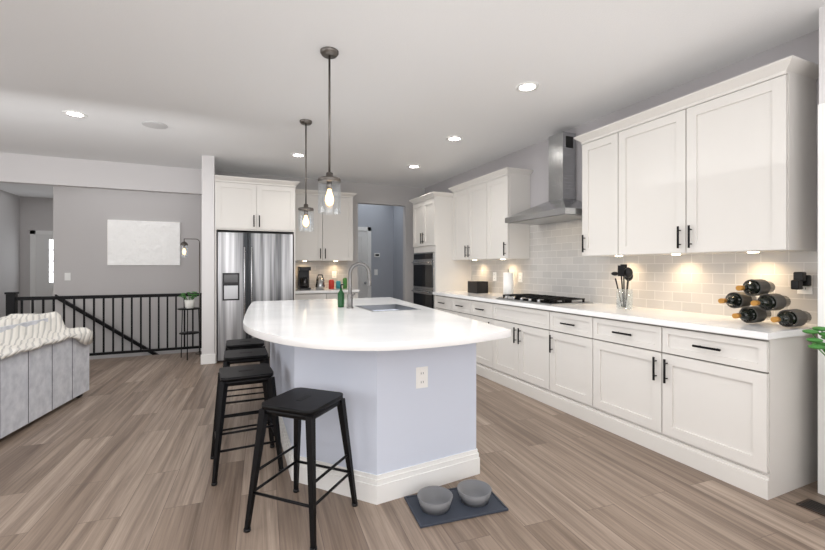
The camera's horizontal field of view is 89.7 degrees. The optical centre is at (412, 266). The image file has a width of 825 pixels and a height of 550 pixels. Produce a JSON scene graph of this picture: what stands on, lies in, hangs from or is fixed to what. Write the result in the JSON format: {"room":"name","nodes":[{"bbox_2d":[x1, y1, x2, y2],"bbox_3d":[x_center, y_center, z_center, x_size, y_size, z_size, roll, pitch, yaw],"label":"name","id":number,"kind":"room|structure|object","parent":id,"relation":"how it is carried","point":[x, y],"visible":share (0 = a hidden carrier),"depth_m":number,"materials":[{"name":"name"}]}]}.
{"room":"kitchen","nodes":[
{"label":"kitchen","id":0,"kind":"room"},
{"bbox_2d":[0,351,824,549],"bbox_3d":[-2.514,1.305,3.548,8.654,0.050,14.120,0,0,-24],"label":"floor","id":1,"kind":"structure","parent":0,"point":[116,455],"depth_m":2.37,"materials":[{"name":"brown wood"}]},
{"bbox_2d":[0,311,92,438],"bbox_3d":[-3.399,0.855,2.800,1.020,0.849,2.599,0,0,-14],"label":"sofa","id":2,"kind":"object","parent":1,"relation":"on","point":[44,363],"visible":1,"depth_m":3.48,"materials":[{"name":"grey fabric"}]},
{"bbox_2d":[0,311,92,359],"bbox_3d":[-3.340,0.598,3.490,0.782,0.336,1.328,0,0,-24],"label":"throw blanket","id":3,"kind":"object","parent":2,"relation":"on","point":[29,336],"depth_m":3.61,"materials":[{"name":"beige fabric"}]},
{"bbox_2d":[4,292,201,355],"bbox_3d":[-4.186,0.803,5.812,2.296,0.955,0.110,0,0,-24],"label":"stair railing","id":4,"kind":"object","parent":1,"relation":"on","point":[12,299],"visible":0.67,"depth_m":5.76,"materials":[{"name":"black metal"}]},
{"bbox_2d":[177,292,201,359],"bbox_3d":[-3.133,0.815,5.832,0.300,0.931,0.300,0,0,-24],"label":"plant stand","id":5,"kind":"object","parent":1,"relation":"on","point":[189,303],"visible":1,"depth_m":5.80,"materials":[{"name":"black metal"}]},
{"bbox_2d":[180,238,201,354],"bbox_3d":[-3.226,0.432,6.075,0.305,1.696,0.110,0,0,-24],"label":"arc floor lamp","id":6,"kind":"object","parent":1,"relation":"on","point":[184,243],"visible":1,"depth_m":6.08,"materials":[{"name":"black metal"}]},
{"bbox_2d":[225,338,264,400],"bbox_3d":[-1.504,0.974,3.730,0.414,0.612,0.414,0,0,-24],"label":"bar stool","id":7,"kind":"object","parent":1,"relation":"on","point":[237,344],"visible":0.35,"depth_m":3.63,"materials":[{"name":"black metal"}]},
{"bbox_2d":[210,363,283,485],"bbox_3d":[-1.080,0.974,2.693,0.433,0.612,0.433,0,0,-24],"label":"bar stool","id":8,"kind":"object","parent":1,"relation":"on","point":[245,374],"visible":0.96,"depth_m":2.60,"materials":[{"name":"black metal"}]},
{"bbox_2d":[223,348,273,433],"bbox_3d":[-1.304,0.974,3.250,0.414,0.612,0.414,0,0,-24],"label":"bar stool","id":9,"kind":"object","parent":1,"relation":"on","point":[238,356],"visible":0.4,"depth_m":3.14,"materials":[{"name":"black metal"}]},
{"bbox_2d":[217,231,292,360],"bbox_3d":[-2.310,0.398,6.087,0.991,1.765,0.937,0,0,-24],"label":"refrigerator","id":10,"kind":"object","parent":1,"relation":"on","point":[254,266],"visible":0.73,"depth_m":5.66,"materials":[{"name":"silver metal"}]},
{"bbox_2d":[243,387,357,549],"bbox_3d":[-0.556,0.974,2.121,0.414,0.612,0.414,0,0,21],"label":"bar stool","id":11,"kind":"object","parent":1,"relation":"on","point":[309,406],"visible":0.96,"depth_m":2.03,"materials":[{"name":"black metal"}]},
{"bbox_2d":[293,291,358,299],"bbox_3d":[-1.446,0.839,6.664,1.002,0.884,0.631,0,0,-24],"label":"base cabinet","id":12,"kind":"object","parent":1,"relation":"on","point":[334,294],"depth_m":6.36,"materials":[{"name":"white wood"}]},
{"bbox_2d":[293,287,354,294],"bbox_3d":[-1.436,0.377,6.654,1.012,0.037,0.658,0,0,-24],"label":"countertop","id":13,"kind":"structure","parent":12,"relation":"on","point":[313,291],"depth_m":6.33,"materials":[{"name":"white stone"}]},
{"bbox_2d":[298,267,310,289],"bbox_3d":[-1.732,0.177,6.634,0.170,0.360,0.260,0,0,-24],"label":"coffee maker","id":14,"kind":"object","parent":13,"relation":"on","point":[303,278],"visible":1,"depth_m":6.57,"materials":[{"name":"black plastic"}]},
{"bbox_2d":[315,274,324,288],"bbox_3d":[-1.488,0.238,6.687,0.150,0.238,0.148,0,0,-24],"label":"kettle","id":15,"kind":"object","parent":13,"relation":"on","point":[320,284],"visible":1,"depth_m":6.64,"materials":[{"name":"silver metal"}]},
{"bbox_2d":[329,280,333,288],"bbox_3d":[-1.326,0.282,6.791,0.090,0.150,0.088,0,0,-24],"label":"jar","id":16,"kind":"object","parent":13,"relation":"on","point":[331,284],"depth_m":6.75,"materials":[{"name":"red"}]},
{"bbox_2d":[336,281,340,288],"bbox_3d":[-1.228,0.292,6.867,0.080,0.130,0.078,0,0,-24],"label":"jar","id":17,"kind":"object","parent":13,"relation":"on","point":[338,283],"depth_m":6.83,"materials":[{"name":"teal"}]},
{"bbox_2d":[343,278,346,288],"bbox_3d":[-1.117,0.267,6.861,0.070,0.180,0.068,0,0,-24],"label":"jar","id":18,"kind":"object","parent":13,"relation":"on","point":[344,279],"depth_m":6.83,"materials":[{"name":"green"}]},
{"bbox_2d":[270,346,479,504],"bbox_3d":[-0.407,0.839,3.404,1.323,0.882,2.317,0,0,-24],"label":"kitchen island","id":19,"kind":"object","parent":1,"relation":"on","point":[400,375],"depth_m":2.38,"materials":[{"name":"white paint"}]},
{"bbox_2d":[243,298,510,361],"bbox_3d":[-0.463,0.376,3.304,1.657,0.040,2.778,0,0,-24],"label":"island countertop","id":20,"kind":"structure","parent":19,"relation":"on","point":[295,330],"depth_m":2.48,"materials":[{"name":"white stone"}]},
{"bbox_2d":[338,284,343,306],"bbox_3d":[-0.633,0.253,3.676,0.060,0.204,0.058,0,0,-24],"label":"soap bottle","id":21,"kind":"object","parent":20,"relation":"on","point":[340,298],"visible":1,"depth_m":3.65,"materials":[{"name":"green glass"}]},
{"bbox_2d":[347,274,418,309],"bbox_3d":[-0.285,0.206,3.600,0.538,0.301,0.536,0,0,-24],"label":"sink","id":22,"kind":"object","parent":20,"relation":"on","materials":[{"name":"silver metal"}]},
{"bbox_2d":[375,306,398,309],"bbox_3d":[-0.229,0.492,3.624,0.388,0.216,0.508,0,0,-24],"label":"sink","id":23,"kind":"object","parent":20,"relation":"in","point":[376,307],"depth_m":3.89,"materials":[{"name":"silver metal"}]},
{"bbox_2d":[433,295,448,312],"bbox_3d":[0.723,0.839,5.850,0.631,0.884,0.593,0,0,-24],"label":"base cabinet","id":24,"kind":"object","parent":1,"relation":"on","point":[440,302],"depth_m":5.79,"materials":[{"name":"white wood"}]},
{"bbox_2d":[411,195,472,308],"bbox_3d":[0.443,0.127,6.471,0.642,2.306,0.770,0,0,-24],"label":"tall cabinet","id":25,"kind":"object","parent":1,"relation":"on","point":[434,269],"depth_m":6.12,"materials":[{"name":"white wood"}]},
{"bbox_2d":[404,487,507,527],"bbox_3d":[0.229,1.274,2.236,0.490,0.011,0.280,0,0,-18],"label":"pet mat","id":26,"kind":"object","parent":1,"relation":"on","point":[458,510],"visible":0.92,"depth_m":2.17,"materials":[{"name":"grey rubber"}]},
{"bbox_2d":[417,486,462,514],"bbox_3d":[0.120,1.241,2.201,0.189,0.062,0.189,0,0,-39],"label":"pet bowl","id":27,"kind":"object","parent":26,"relation":"on","point":[435,500],"depth_m":2.23,"materials":[{"name":"grey ceramic"}]},
{"bbox_2d":[457,479,491,506],"bbox_3d":[0.338,1.241,2.271,0.189,0.062,0.189,0,0,-39],"label":"pet bowl","id":28,"kind":"object","parent":26,"relation":"on","point":[476,493],"depth_m":2.30,"materials":[{"name":"grey ceramic"}]},
{"bbox_2d":[449,299,464,316],"bbox_3d":[0.907,0.839,5.430,0.631,0.884,0.614,0,0,-24],"label":"base cabinet","id":29,"kind":"object","parent":1,"relation":"on","point":[456,306],"depth_m":5.38,"materials":[{"name":"white wood"}]},
{"bbox_2d":[465,299,488,378],"bbox_3d":[1.097,0.839,4.999,0.631,0.884,0.615,0,0,-24],"label":"base cabinet","id":30,"kind":"object","parent":1,"relation":"on","point":[474,310],"depth_m":4.89,"materials":[{"name":"white wood"}]},
{"bbox_2d":[489,303,540,401],"bbox_3d":[1.372,0.839,4.373,0.631,0.884,1.044,0,0,-24],"label":"base cabinet","id":31,"kind":"object","parent":1,"relation":"on","point":[515,360],"depth_m":4.26,"materials":[{"name":"white wood"}]},
{"bbox_2d":[541,311,580,418],"bbox_3d":[1.654,0.839,3.732,0.631,0.884,0.644,0,0,-24],"label":"base cabinet","id":32,"kind":"object","parent":1,"relation":"on","point":[560,332],"depth_m":3.70,"materials":[{"name":"white wood"}]},
{"bbox_2d":[581,315,817,499],"bbox_3d":[1.982,0.839,2.987,0.631,0.884,1.272,0,0,-24],"label":"base cabinet","id":33,"kind":"object","parent":1,"relation":"on","point":[736,411],"depth_m":2.55,"materials":[{"name":"white wood"}]},
{"bbox_2d":[433,291,817,338],"bbox_3d":[1.411,0.377,4.250,0.658,0.037,4.076,0,0,-24],"label":"countertop","id":34,"kind":"structure","parent":33,"relation":"on","point":[691,320],"depth_m":3.06,"materials":[{"name":"white stone"}]},
{"bbox_2d":[468,281,487,292],"bbox_3d":[0.905,0.276,5.751,0.180,0.162,0.240,0,0,-24],"label":"toaster","id":35,"kind":"object","parent":34,"relation":"on","point":[477,286],"visible":0.98,"depth_m":5.66,"materials":[{"name":"black plastic"}]},
{"bbox_2d":[502,269,512,295],"bbox_3d":[1.178,0.192,5.106,0.150,0.330,0.150,0,0,-24],"label":"paper towel holder","id":36,"kind":"object","parent":34,"relation":"on","point":[508,282],"visible":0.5,"depth_m":5.06,"materials":[{"name":"white paper"}]},
{"bbox_2d":[611,264,632,309],"bbox_3d":[1.804,0.167,3.526,0.155,0.380,0.176,0,0,-24],"label":"utensil crock","id":37,"kind":"object","parent":34,"relation":"on","point":[625,271],"visible":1,"depth_m":3.49,"materials":[{"name":"clear glass"}]},
{"bbox_2d":[718,279,811,326],"bbox_3d":[2.154,0.215,2.564,0.320,0.277,0.385,0,0,-24],"label":"wine rack","id":38,"kind":"object","parent":34,"relation":"on","point":[764,304],"visible":1,"depth_m":2.56,"materials":[{"name":"grey glass"}]},
{"bbox_2d":[796,498,824,515],"bbox_3d":[2.165,1.276,2.162,0.125,0.007,0.215,0,0,-24],"label":"floor vent","id":39,"kind":"object","parent":1,"relation":"in","point":[813,506],"visible":1,"depth_m":2.21,"materials":[{"name":"brown"}]},
{"bbox_2d":[802,326,824,355],"bbox_3d":[2.195,0.797,2.167,0.322,0.967,0.175,0,0,-24],"label":"houseplant","id":40,"kind":"object","parent":1,"relation":"on","point":[818,343],"visible":1,"depth_m":2.16,"materials":[{"name":"green plant"}]},
{"bbox_2d":[0,6,824,359],"bbox_3d":[-2.545,1.305,3.469,8.774,5.550,14.240,0,0,-24],"label":"wall","id":41,"kind":"structure","parent":0,"point":[82,206],"depth_m":6.66,"materials":[{"name":"grey paint"}]},
{"bbox_2d":[30,230,52,313],"bbox_3d":[-7.514,0.255,8.913,1.080,2.050,0.031,0,0,-24],"label":"entry door","id":42,"kind":"structure","parent":41,"relation":"in","point":[41,263],"depth_m":8.77,"materials":[{"name":"white wood"}]},
{"bbox_2d":[107,220,179,264],"bbox_3d":[-4.433,-0.395,6.876,1.020,0.730,0.038,0,0,-24],"label":"wall art","id":43,"kind":"object","parent":41,"relation":"attached to","point":[129,242],"visible":0.98,"depth_m":6.85,"materials":[{"name":"white"}]},
{"bbox_2d":[215,179,294,234],"bbox_3d":[-2.329,-0.830,6.130,1.043,0.660,0.898,0,0,-24],"label":"upper cabinet","id":44,"kind":"object","parent":41,"relation":"attached to","point":[241,205],"depth_m":5.71,"materials":[{"name":"white wood"}]},
{"bbox_2d":[293,191,354,262],"bbox_3d":[-1.506,-0.629,6.801,1.002,1.060,0.331,0,0,-24],"label":"upper cabinet","id":45,"kind":"object","parent":41,"relation":"attached to","point":[324,248],"depth_m":6.67,"materials":[{"name":"white wood"}]},
{"bbox_2d":[358,227,370,297],"bbox_3d":[-1.291,0.225,8.451,0.960,2.110,0.086,0,0,-24],"label":"hall door","id":46,"kind":"structure","parent":41,"relation":"in","point":[364,248],"depth_m":8.61,"materials":[{"name":"white wood"}]},
{"bbox_2d":[453,183,488,262],"bbox_3d":[0.934,-0.605,5.743,0.331,1.010,0.959,0,0,-24],"label":"upper cabinet","id":47,"kind":"object","parent":41,"relation":"attached to","point":[466,200],"depth_m":5.75,"materials":[{"name":"white wood"}]},
{"bbox_2d":[481,171,532,258],"bbox_3d":[1.172,-0.605,5.200,0.331,1.010,0.515,0,0,-24],"label":"upper cabinet","id":48,"kind":"object","parent":41,"relation":"attached to","point":[505,195],"depth_m":5.01,"materials":[{"name":"white wood"}]},
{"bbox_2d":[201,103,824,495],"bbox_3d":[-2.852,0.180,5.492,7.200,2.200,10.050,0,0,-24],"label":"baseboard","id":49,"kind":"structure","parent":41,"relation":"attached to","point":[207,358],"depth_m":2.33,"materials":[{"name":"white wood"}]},
{"bbox_2d":[505,131,581,224],"bbox_3d":[1.448,-0.945,4.351,0.486,0.910,0.920,0,0,-24],"label":"range hood","id":50,"kind":"object","parent":41,"relation":"attached to","point":[562,204],"visible":0.88,"depth_m":4.32,"materials":[{"name":"silver metal"}]},
{"bbox_2d":[581,131,608,258],"bbox_3d":[1.823,-0.629,3.720,0.331,1.060,0.466,0,0,-24],"label":"upper cabinet","id":51,"kind":"object","parent":41,"relation":"attached to","point":[595,151],"depth_m":3.74,"materials":[{"name":"white wood"}]},
{"bbox_2d":[609,67,818,258],"bbox_3d":[2.107,-0.629,3.075,0.331,1.060,1.232,0,0,-24],"label":"upper cabinet","id":52,"kind":"object","parent":41,"relation":"attached to","point":[697,205],"depth_m":2.77,"materials":[{"name":"white wood"}]},
{"bbox_2d":[791,272,810,289],"bbox_3d":[2.408,0.085,2.588,0.124,0.110,0.080,0,0,-24],"label":"power adapter","id":53,"kind":"object","parent":41,"relation":"attached to","point":[800,280],"visible":1,"depth_m":2.57,"materials":[{"name":"black plastic"}]},
{"bbox_2d":[0,0,824,197],"bbox_3d":[-2.514,-1.495,3.548,8.654,0.050,14.120,0,0,-24],"label":"ceiling","id":54,"kind":"structure","parent":0,"point":[239,86],"depth_m":3.14,"materials":[{"name":"white paint"}]},
{"bbox_2d":[62,110,87,117],"bbox_3d":[-3.238,-1.465,3.984,0.189,0.007,0.189,0,0,-30],"label":"recessed light","id":55,"kind":"object","parent":54,"relation":"in","point":[67,112],"depth_m":3.98,"materials":[{"name":"white"}]},
{"bbox_2d":[142,121,167,128],"bbox_3d":[-2.659,-1.462,4.282,0.229,0.013,0.229,0,0,21],"label":"ceiling speaker","id":56,"kind":"object","parent":54,"relation":"in","point":[151,124],"depth_m":4.27,"materials":[{"name":"white"}]},
{"bbox_2d":[291,153,304,156],"bbox_3d":[-1.500,-1.465,5.447,0.189,0.007,0.189,0,0,-33],"label":"recessed light","id":57,"kind":"object","parent":54,"relation":"in","point":[293,154],"depth_m":5.44,"materials":[{"name":"white"}]},
{"bbox_2d":[298,119,313,231],"bbox_3d":[-1.073,-0.914,4.179,0.152,1.109,0.152,0,0,-24],"label":"pendant light","id":58,"kind":"object","parent":54,"relation":"hanging from","point":[305,209],"visible":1,"depth_m":4.17,"materials":[{"name":"clear glass"}]},
{"bbox_2d":[318,46,340,214],"bbox_3d":[-0.566,-0.917,2.826,0.154,1.104,0.154,0,0,-24],"label":"pendant light","id":59,"kind":"object","parent":54,"relation":"hanging from","point":[329,179],"visible":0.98,"depth_m":2.82,"materials":[{"name":"clear glass"}]},
{"bbox_2d":[408,165,419,167],"bbox_3d":[0.022,-1.465,6.062,0.189,0.007,0.189,0,0,-30],"label":"recessed light","id":60,"kind":"object","parent":54,"relation":"in","point":[410,166],"depth_m":6.05,"materials":[{"name":"white"}]},
{"bbox_2d":[446,136,462,140],"bbox_3d":[0.481,-1.465,4.745,0.189,0.007,0.189,0,0,27],"label":"recessed light","id":61,"kind":"object","parent":54,"relation":"in","point":[452,138],"depth_m":4.73,"materials":[{"name":"white"}]},
{"bbox_2d":[516,82,539,91],"bbox_3d":[0.937,-1.465,3.384,0.189,0.007,0.189,0,0,-30],"label":"recessed light","id":62,"kind":"object","parent":54,"relation":"in","point":[527,86],"depth_m":3.37,"materials":[{"name":"white"}]}
]}

